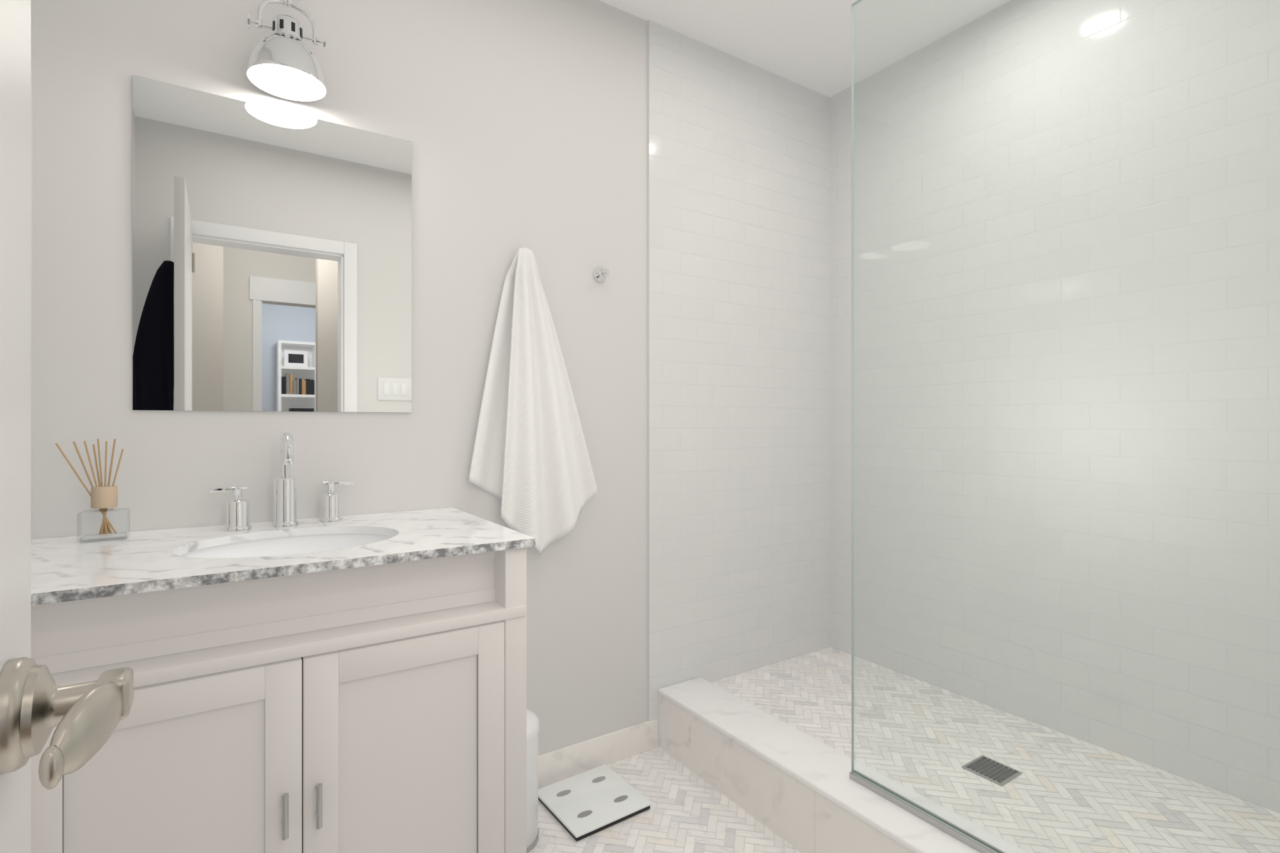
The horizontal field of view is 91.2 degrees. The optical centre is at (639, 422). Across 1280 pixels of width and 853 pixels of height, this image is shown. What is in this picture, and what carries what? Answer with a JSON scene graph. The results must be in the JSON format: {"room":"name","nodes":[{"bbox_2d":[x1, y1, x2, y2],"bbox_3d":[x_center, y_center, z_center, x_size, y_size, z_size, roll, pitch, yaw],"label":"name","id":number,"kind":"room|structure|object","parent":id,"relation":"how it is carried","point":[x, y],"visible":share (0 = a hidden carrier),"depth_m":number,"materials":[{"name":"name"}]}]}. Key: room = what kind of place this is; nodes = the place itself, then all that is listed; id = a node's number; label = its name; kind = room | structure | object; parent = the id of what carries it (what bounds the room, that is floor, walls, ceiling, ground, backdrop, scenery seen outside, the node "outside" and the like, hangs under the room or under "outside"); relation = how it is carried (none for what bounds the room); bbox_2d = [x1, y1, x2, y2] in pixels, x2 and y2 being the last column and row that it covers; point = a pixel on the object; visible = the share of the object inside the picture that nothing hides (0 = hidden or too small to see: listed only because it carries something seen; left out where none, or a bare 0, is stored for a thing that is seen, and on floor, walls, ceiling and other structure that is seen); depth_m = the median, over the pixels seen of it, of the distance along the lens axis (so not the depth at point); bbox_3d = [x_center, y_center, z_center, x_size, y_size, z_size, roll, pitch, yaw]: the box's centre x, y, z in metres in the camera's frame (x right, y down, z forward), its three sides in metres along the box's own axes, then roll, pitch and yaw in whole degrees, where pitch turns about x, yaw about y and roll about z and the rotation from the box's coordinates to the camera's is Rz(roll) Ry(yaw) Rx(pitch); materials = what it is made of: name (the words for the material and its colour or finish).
{"room":"bathroom","nodes":[
{"label":"bathroom","id":0,"kind":"room"},
{"bbox_2d":[0,0,30,852],"bbox_3d":[-0.281,0.098,0.182,0.043,2.060,0.698,0,0,-34],"label":"door","id":1,"kind":"structure","parent":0,"point":[15,15],"depth_m":0.44,"materials":[{"name":"white paint"}]},
{"bbox_2d":[0,656,133,789],"bbox_3d":[-0.423,0.198,0.396,0.154,0.073,0.124,0,0,-34],"label":"door handle","id":2,"kind":"object","parent":1,"relation":"attached to","point":[86,715],"depth_m":0.41,"materials":[{"name":"silver metal"}]},
{"bbox_2d":[30,0,31,540],"bbox_3d":[-0.779,-0.130,0.459,0.120,2.540,1.988,0,0,-34],"label":"wall","id":3,"kind":"structure","parent":0,"point":[31,0],"depth_m":1.31,"materials":[{"name":"paint"}]},
{"bbox_2d":[32,0,647,755],"bbox_3d":[-0.267,-0.130,2.066,2.752,2.540,0.120,0,0,-34],"label":"wall","id":4,"kind":"structure","parent":0,"point":[525,122],"depth_m":1.78,"materials":[{"name":"paint"}]},
{"bbox_2d":[132,74,411,412],"bbox_3d":[-0.887,-0.404,1.576,0.605,0.752,0.006,0,0,-34],"label":"mirror","id":5,"kind":"object","parent":4,"relation":"attached to","point":[272,248],"visible":1,"depth_m":1.54,"materials":[{"name":"grey mirror"}]},
{"bbox_2d":[246,0,327,101],"bbox_3d":[-0.844,-0.998,1.501,0.168,0.380,0.179,0,0,-34],"label":"sconce","id":6,"kind":"object","parent":4,"relation":"attached to","point":[280,64],"visible":1,"depth_m":1.48,"materials":[{"name":"silver metal"}]},
{"bbox_2d":[468,247,598,554],"bbox_3d":[-0.318,-0.059,1.908,0.410,0.925,0.078,0,0,-34],"label":"hanging towel","id":7,"kind":"object","parent":4,"relation":"attached to","point":[530,452],"visible":0.99,"depth_m":1.88,"materials":[{"name":"white fabric"}]},
{"bbox_2d":[538,719,657,789],"bbox_3d":[-0.239,1.089,2.004,0.714,0.099,0.012,0,0,-34],"label":"baseboard","id":8,"kind":"structure","parent":4,"relation":"attached to","point":[555,766],"depth_m":2.06,"materials":[{"name":"stone"}]},
{"bbox_2d":[593,267,609,282],"bbox_3d":[-0.120,-0.489,2.060,0.046,0.046,0.050,0,0,-34],"label":"robe hook","id":9,"kind":"object","parent":4,"relation":"attached to","point":[600,274],"visible":1,"depth_m":2.07,"materials":[{"name":"silver metal"}]},
{"bbox_2d":[647,19,830,747],"bbox_3d":[0.423,-0.130,2.445,0.944,2.540,0.010,0,0,-34],"label":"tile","id":10,"kind":"structure","parent":4,"relation":"attached to","point":[738,150],"depth_m":2.40,"materials":[{"name":"white tile"}]},
{"bbox_2d":[528,746,801,852],"bbox_3d":[0.283,1.190,1.238,2.752,0.101,2.108,0,0,-34],"label":"floor","id":11,"kind":"structure","parent":0,"point":[686,814],"depth_m":1.77,"materials":[{"name":"white tile"}]},
{"bbox_2d":[30,507,535,852],"bbox_3d":[-0.746,0.692,1.321,0.885,0.893,0.585,0,0,-34],"label":"vanity","id":12,"kind":"object","parent":11,"relation":"on","point":[357,683],"visible":0.93,"depth_m":1.13,"materials":[{"name":"grey paint"}]},
{"bbox_2d":[55,439,129,542],"bbox_3d":[-1.135,0.140,1.301,0.116,0.211,0.050,0,0,-34],"label":"reed diffuser","id":13,"kind":"object","parent":12,"relation":"on","point":[104,497],"visible":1,"depth_m":1.31,"materials":[{"name":"clear glass"}]},
{"bbox_2d":[208,432,355,531],"bbox_3d":[-0.829,0.134,1.485,0.309,0.222,0.121,0,0,-41],"label":"faucet","id":14,"kind":"object","parent":12,"relation":"on","point":[285,486],"visible":1,"depth_m":1.48,"materials":[{"name":"silver metal"}]},
{"bbox_2d":[526,709,539,852],"bbox_3d":[-0.352,0.969,1.690,0.182,0.340,0.236,0,0,-34],"label":"trash can","id":15,"kind":"object","parent":11,"relation":"on","point":[532,721],"visible":0.23,"depth_m":1.68,"materials":[{"name":"white plastic"}]},
{"bbox_2d":[538,764,651,841],"bbox_3d":[-0.143,1.127,1.874,0.265,0.023,0.265,0,0,-34],"label":"bathroom scale","id":16,"kind":"object","parent":11,"relation":"on","point":[586,804],"visible":0.93,"depth_m":1.85,"materials":[{"name":"white plastic"}]},
{"bbox_2d":[658,677,1029,852],"bbox_3d":[0.655,1.036,1.479,0.192,0.206,1.854,0,0,-34],"label":"shower curb","id":17,"kind":"object","parent":11,"relation":"on","point":[800,787],"visible":1,"depth_m":1.73,"materials":[{"name":"stone"}]},
{"bbox_2d":[849,0,1005,852],"bbox_3d":[0.868,-0.082,1.182,0.022,2.029,1.121,0,0,-34],"label":"screen frame","id":18,"kind":"object","parent":17,"relation":"on","point":[952,830],"visible":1,"depth_m":1.65,"materials":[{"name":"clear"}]},
{"bbox_2d":[599,0,1011,97],"bbox_3d":[0.283,-1.450,1.238,2.752,0.100,2.108,0,0,-34],"label":"ceiling","id":19,"kind":"structure","parent":0,"point":[807,43],"depth_m":2.23,"materials":[{"name":"paint"}]},
{"bbox_2d":[710,647,1279,852],"bbox_3d":[1.032,1.053,1.729,0.719,0.172,1.856,0,0,-34],"label":"floor","id":20,"kind":"structure","parent":0,"point":[1071,794],"depth_m":1.76,"materials":[{"name":"white tile"}]},
{"bbox_2d":[961,755,1022,785],"bbox_3d":[0.977,0.965,1.741,0.108,0.003,0.108,0,0,-34],"label":"shower drain","id":21,"kind":"object","parent":20,"relation":"on","point":[998,773],"visible":1,"depth_m":1.74,"materials":[{"name":"grey metal"}]},
{"bbox_2d":[830,0,1279,813],"bbox_3d":[1.413,-0.130,1.916,0.120,2.540,1.988,0,0,-34],"label":"wall","id":22,"kind":"structure","parent":0,"point":[1066,213],"depth_m":1.93,"materials":[{"name":"tile"}]}
]}

